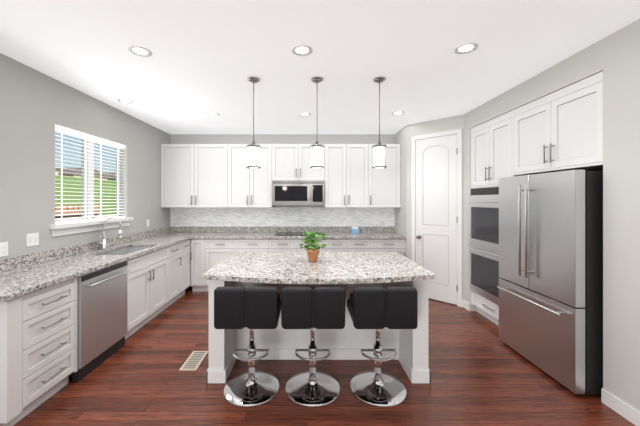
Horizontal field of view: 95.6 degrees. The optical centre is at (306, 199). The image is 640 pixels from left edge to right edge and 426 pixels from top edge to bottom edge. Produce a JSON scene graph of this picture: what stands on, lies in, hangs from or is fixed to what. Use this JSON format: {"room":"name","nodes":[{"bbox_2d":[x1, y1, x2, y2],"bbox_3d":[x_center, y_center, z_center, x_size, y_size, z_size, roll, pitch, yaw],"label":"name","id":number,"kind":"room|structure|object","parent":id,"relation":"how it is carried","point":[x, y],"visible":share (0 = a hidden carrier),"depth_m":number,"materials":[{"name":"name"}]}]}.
{"room":"kitchen","nodes":[
{"label":"kitchen","id":0,"kind":"room"},
{"bbox_2d":[0,53,169,259],"bbox_3d":[-2.575,0.150,1.050,0.150,2.700,8.500,0,0,0],"label":"wall","id":1,"kind":"structure","parent":0,"point":[35,105],"depth_m":2.78,"materials":[{"name":"grey paint"}]},
{"bbox_2d":[0,242,7,256],"bbox_3d":[-2.495,0.405,2.385,0.007,0.115,0.070,0,0,0],"label":"electrical outlet","id":2,"kind":"object","parent":1,"relation":"attached to","point":[3,248],"visible":1,"depth_m":2.38,"materials":[{"name":"white plastic"}]},
{"bbox_2d":[26,233,38,246],"bbox_3d":[-2.493,0.360,2.640,0.013,0.115,0.115,0,0,0],"label":"light switch","id":3,"kind":"object","parent":1,"relation":"attached to","point":[32,239],"visible":1,"depth_m":2.63,"materials":[{"name":"white plastic"}]},
{"bbox_2d":[50,122,133,236],"bbox_3d":[-2.547,-0.207,3.455,0.205,1.135,1.270,0,0,0],"label":"window","id":4,"kind":"structure","parent":1,"relation":"in","point":[59,229],"depth_m":3.42,"materials":[{"name":"white"}]},
{"bbox_2d":[55,124,125,223],"bbox_3d":[-2.545,-0.261,3.455,0.060,0.997,1.130,0,0,0],"label":"window blinds","id":5,"kind":"object","parent":4,"relation":"attached to","point":[72,132],"visible":0.83,"depth_m":3.33,"materials":[{"name":"white plastic"}]},
{"bbox_2d":[170,134,394,206],"bbox_3d":[0.175,0.150,5.375,5.650,2.700,0.150,0,0,0],"label":"wall","id":6,"kind":"structure","parent":0,"point":[277,138],"depth_m":5.30,"materials":[{"name":"grey paint"}]},
{"bbox_2d":[161,144,232,206],"bbox_3d":[-1.896,-0.416,5.124,1.205,1.088,0.348,0,0,0],"label":"upper cabinet","id":7,"kind":"object","parent":6,"relation":"attached to","point":[207,175],"depth_m":4.96,"materials":[{"name":"white wood"}]},
{"bbox_2d":[233,144,276,206],"bbox_3d":[-0.977,-0.416,5.124,0.875,1.088,0.348,0,0,0],"label":"upper cabinet","id":8,"kind":"object","parent":6,"relation":"attached to","point":[251,187],"depth_m":4.96,"materials":[{"name":"white wood"}]},
{"bbox_2d":[170,207,394,226],"bbox_3d":[-0.450,0.307,5.295,4.096,0.356,0.009,0,0,0],"label":"tile backsplash","id":9,"kind":"structure","parent":6,"relation":"attached to","point":[281,216],"depth_m":5.29,"materials":[{"name":"tile"}]},
{"bbox_2d":[277,144,324,180],"bbox_3d":[-0.150,-0.645,5.124,0.900,0.630,0.348,0,0,0],"label":"upper cabinet","id":10,"kind":"object","parent":6,"relation":"attached to","point":[293,160],"depth_m":4.96,"materials":[{"name":"white wood"}]},
{"bbox_2d":[272,181,323,204],"bbox_3d":[-0.150,-0.115,5.072,0.888,0.414,0.451,0,0,0],"label":"microwave","id":11,"kind":"object","parent":10,"relation":"attached to","point":[297,192],"visible":1,"depth_m":4.89,"materials":[{"name":"silver metal"}]},
{"bbox_2d":[321,144,372,206],"bbox_3d":[0.672,-0.416,5.124,0.866,1.088,0.348,0,0,0],"label":"upper cabinet","id":12,"kind":"object","parent":6,"relation":"attached to","point":[348,182],"depth_m":4.96,"materials":[{"name":"white wood"}]},
{"bbox_2d":[373,144,399,206],"bbox_3d":[1.291,-0.416,5.124,0.613,1.088,0.348,0,0,0],"label":"upper cabinet","id":13,"kind":"object","parent":6,"relation":"attached to","point":[386,181],"depth_m":4.96,"materials":[{"name":"white wood"}]},
{"bbox_2d":[0,0,639,133],"bbox_3d":[0.150,-1.230,1.050,5.900,0.060,8.900,0,0,0],"label":"ceiling","id":14,"kind":"structure","parent":0,"point":[196,66],"depth_m":2.38,"materials":[{"name":"white paint"}]},
{"bbox_2d":[117,99,133,103],"bbox_3d":[-2.200,-1.194,3.515,0.170,0.009,0.170,0,0,0],"label":"recessed light","id":15,"kind":"object","parent":14,"relation":"in","point":[126,101],"visible":0.94,"depth_m":3.52,"materials":[{"name":"white plastic"}]},
{"bbox_2d":[128,46,151,56],"bbox_3d":[-1.345,-1.194,2.336,0.170,0.009,0.170,0,0,0],"label":"recessed light","id":16,"kind":"object","parent":14,"relation":"in","point":[140,51],"visible":1,"depth_m":2.33,"materials":[{"name":"white plastic"}]},
{"bbox_2d":[207,112,218,115],"bbox_3d":[-1.310,-1.194,4.050,0.170,0.009,0.170,0,0,0],"label":"recessed light","id":17,"kind":"object","parent":14,"relation":"in","point":[212,114],"visible":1,"depth_m":4.05,"materials":[{"name":"white plastic"}]},
{"bbox_2d":[247,77,260,168],"bbox_3d":[-0.530,-0.758,2.880,0.140,0.882,0.140,0,0,0],"label":"pendant light","id":18,"kind":"object","parent":14,"relation":"hanging from","point":[253,155],"visible":0.98,"depth_m":2.83,"materials":[{"name":"white glass"}]},
{"bbox_2d":[291,44,312,55],"bbox_3d":[-0.040,-1.194,2.320,0.170,0.009,0.170,0,0,0],"label":"recessed light","id":19,"kind":"object","parent":14,"relation":"in","point":[302,50],"visible":1,"depth_m":2.32,"materials":[{"name":"white plastic"}]},
{"bbox_2d":[299,112,310,115],"bbox_3d":[-0.030,-1.194,4.050,0.170,0.009,0.170,0,0,0],"label":"recessed light","id":20,"kind":"object","parent":14,"relation":"in","point":[304,114],"visible":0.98,"depth_m":4.04,"materials":[{"name":"white plastic"}]},
{"bbox_2d":[310,77,323,168],"bbox_3d":[0.100,-0.758,2.880,0.140,0.882,0.140,0,0,0],"label":"pendant light","id":21,"kind":"object","parent":14,"relation":"hanging from","point":[316,155],"visible":1,"depth_m":2.83,"materials":[{"name":"white glass"}]},
{"bbox_2d":[372,77,386,168],"bbox_3d":[0.720,-0.758,2.880,0.140,0.882,0.140,0,0,0],"label":"pendant light","id":22,"kind":"object","parent":14,"relation":"hanging from","point":[379,155],"visible":1,"depth_m":2.83,"materials":[{"name":"white glass"}]},
{"bbox_2d":[392,111,403,114],"bbox_3d":[1.255,-1.194,4.000,0.170,0.009,0.170,0,0,0],"label":"recessed light","id":23,"kind":"object","parent":14,"relation":"in","point":[398,113],"visible":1,"depth_m":4.00,"materials":[{"name":"white plastic"}]},
{"bbox_2d":[454,42,477,53],"bbox_3d":[1.255,-1.194,2.290,0.170,0.009,0.170,0,0,0],"label":"recessed light","id":24,"kind":"object","parent":14,"relation":"in","point":[465,48],"visible":1,"depth_m":2.28,"materials":[{"name":"white plastic"}]},
{"bbox_2d":[13,286,635,425],"bbox_3d":[0.150,1.530,1.050,5.900,0.060,8.900,0,0,0],"label":"floor","id":25,"kind":"structure","parent":0,"point":[482,374],"depth_m":2.28,"materials":[{"name":"brown wood"}]},
{"bbox_2d":[0,277,77,425],"bbox_3d":[-2.189,1.062,2.098,0.618,0.876,0.562,0,0,0],"label":"base cabinet","id":26,"kind":"object","parent":25,"relation":"on","point":[38,347],"depth_m":2.03,"materials":[{"name":"white wood"}]},
{"bbox_2d":[72,261,128,381],"bbox_3d":[-2.140,1.061,2.690,0.659,0.868,0.616,0,0,0],"label":"dishwasher","id":27,"kind":"object","parent":26,"relation":"in","point":[102,312],"visible":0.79,"depth_m":2.62,"materials":[{"name":"silver metal"}]},
{"bbox_2d":[125,260,171,338],"bbox_3d":[-2.189,1.160,3.491,0.618,0.681,0.979,0,0,0],"label":"base cabinet","id":28,"kind":"object","parent":25,"relation":"on","point":[149,281],"depth_m":3.42,"materials":[{"name":"white wood"}]},
{"bbox_2d":[130,241,183,302],"bbox_3d":[-2.189,1.062,4.105,0.618,0.876,0.491,0,0,0],"label":"base cabinet","id":29,"kind":"object","parent":25,"relation":"on","point":[175,252],"depth_m":4.16,"materials":[{"name":"white wood"}]},
{"bbox_2d":[184,240,191,293],"bbox_3d":[-2.189,1.062,4.445,0.618,0.876,0.431,0,0,0],"label":"base cabinet","id":30,"kind":"object","parent":25,"relation":"on","point":[187,253],"depth_m":4.56,"materials":[{"name":"white wood"}]},
{"bbox_2d":[179,351,207,370],"bbox_3d":[-1.050,1.496,2.710,0.150,0.006,0.320,0,0,0],"label":"floor vent","id":31,"kind":"object","parent":25,"relation":"in","point":[194,360],"visible":1,"depth_m":2.68,"materials":[{"name":"beige metal"}]},
{"bbox_2d":[189,239,208,290],"bbox_3d":[-1.731,1.062,4.989,0.294,0.876,0.618,0,0,0],"label":"base cabinet","id":32,"kind":"object","parent":25,"relation":"on","point":[207,254],"depth_m":4.68,"materials":[{"name":"white wood"}]},
{"bbox_2d":[0,231,191,302],"bbox_3d":[-2.176,0.555,3.195,0.643,0.138,2.910,0,0,0],"label":"countertop","id":33,"kind":"structure","parent":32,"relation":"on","point":[22,275],"depth_m":2.68,"materials":[{"name":"stone"}]},
{"bbox_2d":[99,216,121,249],"bbox_3d":[-2.333,0.388,3.433,0.253,0.394,0.121,0,0,0],"label":"faucet","id":34,"kind":"object","parent":33,"relation":"on","point":[103,242],"visible":1,"depth_m":3.45,"materials":[{"name":"silver metal"}]},
{"bbox_2d":[100,247,148,254],"bbox_3d":[-2.160,0.713,3.460,0.444,0.174,0.774,0,0,0],"label":"sink","id":35,"kind":"object","parent":33,"relation":"in","point":[126,250],"visible":0.06,"depth_m":3.79,"materials":[{"name":"silver metal"}]},
{"bbox_2d":[152,227,405,238],"bbox_3d":[-0.450,0.555,4.975,4.096,0.138,0.646,0,0,0],"label":"countertop","id":36,"kind":"structure","parent":32,"relation":"on","point":[197,232],"depth_m":5.23,"materials":[{"name":"stone"}]},
{"bbox_2d":[275,232,319,235],"bbox_3d":[-0.150,0.582,4.980,0.760,0.006,0.480,0,0,0],"label":"cooktop","id":37,"kind":"object","parent":36,"relation":"in","point":[289,234],"visible":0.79,"depth_m":5.01,"materials":[{"name":"black glass"}]},
{"bbox_2d":[351,226,358,232],"bbox_3d":[0.850,0.525,5.145,0.140,0.119,0.090,0,0,0],"label":"sponge caddy","id":38,"kind":"object","parent":36,"relation":"on","point":[354,229],"visible":1,"depth_m":5.10,"materials":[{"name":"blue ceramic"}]},
{"bbox_2d":[209,239,240,268],"bbox_3d":[-1.395,1.062,4.989,0.621,0.876,0.618,0,0,0],"label":"base cabinet","id":39,"kind":"object","parent":25,"relation":"on","point":[219,249],"depth_m":4.69,"materials":[{"name":"white wood"}]},
{"bbox_2d":[214,287,280,406],"bbox_3d":[-0.440,1.066,2.297,0.460,0.868,0.475,0,0,0],"label":"bar stool","id":40,"kind":"object","parent":25,"relation":"on","point":[251,308],"visible":1,"depth_m":2.07,"materials":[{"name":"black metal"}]},
{"bbox_2d":[241,239,272,251],"bbox_3d":[-0.883,1.062,4.989,0.646,0.876,0.618,0,0,0],"label":"base cabinet","id":41,"kind":"object","parent":25,"relation":"on","point":[247,245],"depth_m":4.68,"materials":[{"name":"white wood"}]},
{"bbox_2d":[273,239,328,251],"bbox_3d":[-0.160,1.062,4.989,1.041,0.876,0.618,0,0,0],"label":"base cabinet","id":42,"kind":"object","parent":25,"relation":"on","point":[279,245],"depth_m":4.68,"materials":[{"name":"white wood"}]},
{"bbox_2d":[281,287,344,406],"bbox_3d":[0.045,1.066,2.297,0.460,0.868,0.475,0,0,0],"label":"bar stool","id":43,"kind":"object","parent":25,"relation":"on","point":[311,309],"visible":1,"depth_m":2.07,"materials":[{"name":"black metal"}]},
{"bbox_2d":[206,280,430,382],"bbox_3d":[0.095,1.062,2.812,1.838,0.875,0.883,0,0,0],"label":"kitchen island","id":44,"kind":"object","parent":25,"relation":"on","point":[349,341],"visible":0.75,"depth_m":2.72,"materials":[{"name":"white wood"}]},
{"bbox_2d":[202,252,435,283],"bbox_3d":[0.095,0.605,2.708,1.846,0.038,1.125,0,0,0],"label":"island countertop","id":45,"kind":"structure","parent":44,"relation":"on","point":[325,268],"depth_m":2.48,"materials":[{"name":"stone"}]},
{"bbox_2d":[299,231,326,261],"bbox_3d":[0.055,0.443,2.762,0.270,0.285,0.259,0,0,0],"label":"herb plant","id":46,"kind":"object","parent":45,"relation":"on","point":[313,250],"visible":1,"depth_m":2.73,"materials":[{"name":"green plant"}]},
{"bbox_2d":[329,239,372,251],"bbox_3d":[0.658,1.062,4.989,0.836,0.876,0.618,0,0,0],"label":"base cabinet","id":47,"kind":"object","parent":25,"relation":"on","point":[335,245],"depth_m":4.68,"materials":[{"name":"white wood"}]},
{"bbox_2d":[347,287,417,406],"bbox_3d":[0.565,1.066,2.297,0.460,0.868,0.475,0,0,0],"label":"bar stool","id":48,"kind":"object","parent":25,"relation":"on","point":[377,309],"visible":1,"depth_m":2.07,"materials":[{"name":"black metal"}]},
{"bbox_2d":[373,239,405,256],"bbox_3d":[1.277,1.062,4.989,0.641,0.876,0.618,0,0,0],"label":"base cabinet","id":49,"kind":"object","parent":25,"relation":"on","point":[379,245],"depth_m":4.68,"materials":[{"name":"white wood"}]},
{"bbox_2d":[471,110,523,325],"bbox_3d":[2.511,0.268,3.506,0.678,2.464,0.812,0,0,0],"label":"tall cabinet","id":50,"kind":"object","parent":25,"relation":"on","point":[492,151],"visible":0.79,"depth_m":3.47,"materials":[{"name":"white wood"}]},
{"bbox_2d":[467,186,499,304],"bbox_3d":[2.462,0.519,3.506,0.696,1.362,0.744,0,0,0],"label":"double oven","id":51,"kind":"object","parent":50,"relation":"in","point":[483,247],"visible":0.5,"depth_m":3.53,"materials":[{"name":"silver metal"}]},
{"bbox_2d":[497,170,602,394],"bbox_3d":[2.397,0.635,2.634,0.866,1.730,0.877,0,0,0],"label":"refrigerator","id":52,"kind":"object","parent":25,"relation":"on","point":[550,286],"visible":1,"depth_m":2.37,"materials":[{"name":"silver metal"}]},
{"bbox_2d":[395,114,463,299],"bbox_3d":[1.900,0.150,4.679,0.600,2.700,1.241,0,0,0],"label":"wall","id":53,"kind":"structure","parent":0,"point":[405,134],"depth_m":4.62,"materials":[{"name":"grey paint"}]},
{"bbox_2d":[411,128,461,306],"bbox_3d":[1.916,0.249,4.328,0.532,2.502,0.532,0,0,0],"label":"pantry door","id":54,"kind":"structure","parent":53,"relation":"in","point":[436,203],"depth_m":4.29,"materials":[{"name":"white painted wood"},{"name":"metal"}]},
{"bbox_2d":[464,19,639,411],"bbox_3d":[2.600,0.150,1.050,0.800,2.700,8.500,0,0,0],"label":"wall","id":55,"kind":"structure","parent":0,"point":[614,57],"depth_m":2.07,"materials":[{"name":"grey paint"}]},
{"bbox_2d":[514,71,602,174],"bbox_3d":[2.511,-0.615,2.628,0.678,0.699,0.940,0,0,0],"label":"upper cabinet","id":56,"kind":"object","parent":55,"relation":"attached to","point":[559,130],"visible":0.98,"depth_m":2.52,"materials":[{"name":"white wood"}]},
{"bbox_2d":[601,388,639,425],"bbox_3d":[2.194,1.450,-0.522,0.013,0.100,5.355,0,0,0],"label":"baseboard","id":57,"kind":"structure","parent":55,"relation":"attached to","point":[622,408],"depth_m":2.02,"materials":[{"name":"white wood"}]},
{"label":"outside","id":58,"kind":"structure","parent":0,"visible":0},
{"bbox_2d":[55,175,115,215],"bbox_3d":[-131.330,0.250,50.000,257.340,6.500,500.000,0,0,0],"label":"lawn","id":59,"kind":"structure","parent":58,"point":[78,182],"depth_m":24.79,"materials":[{"name":"green plant"}]},
{"bbox_2d":[55,168,115,218],"bbox_3d":[-41.410,-4.151,79.700,71.980,12.498,150.600,0,0,0],"label":"houses","id":60,"kind":"structure","parent":59,"relation":"on","point":[106,176],"depth_m":82.00,"materials":[{"name":"grey"}]}
]}

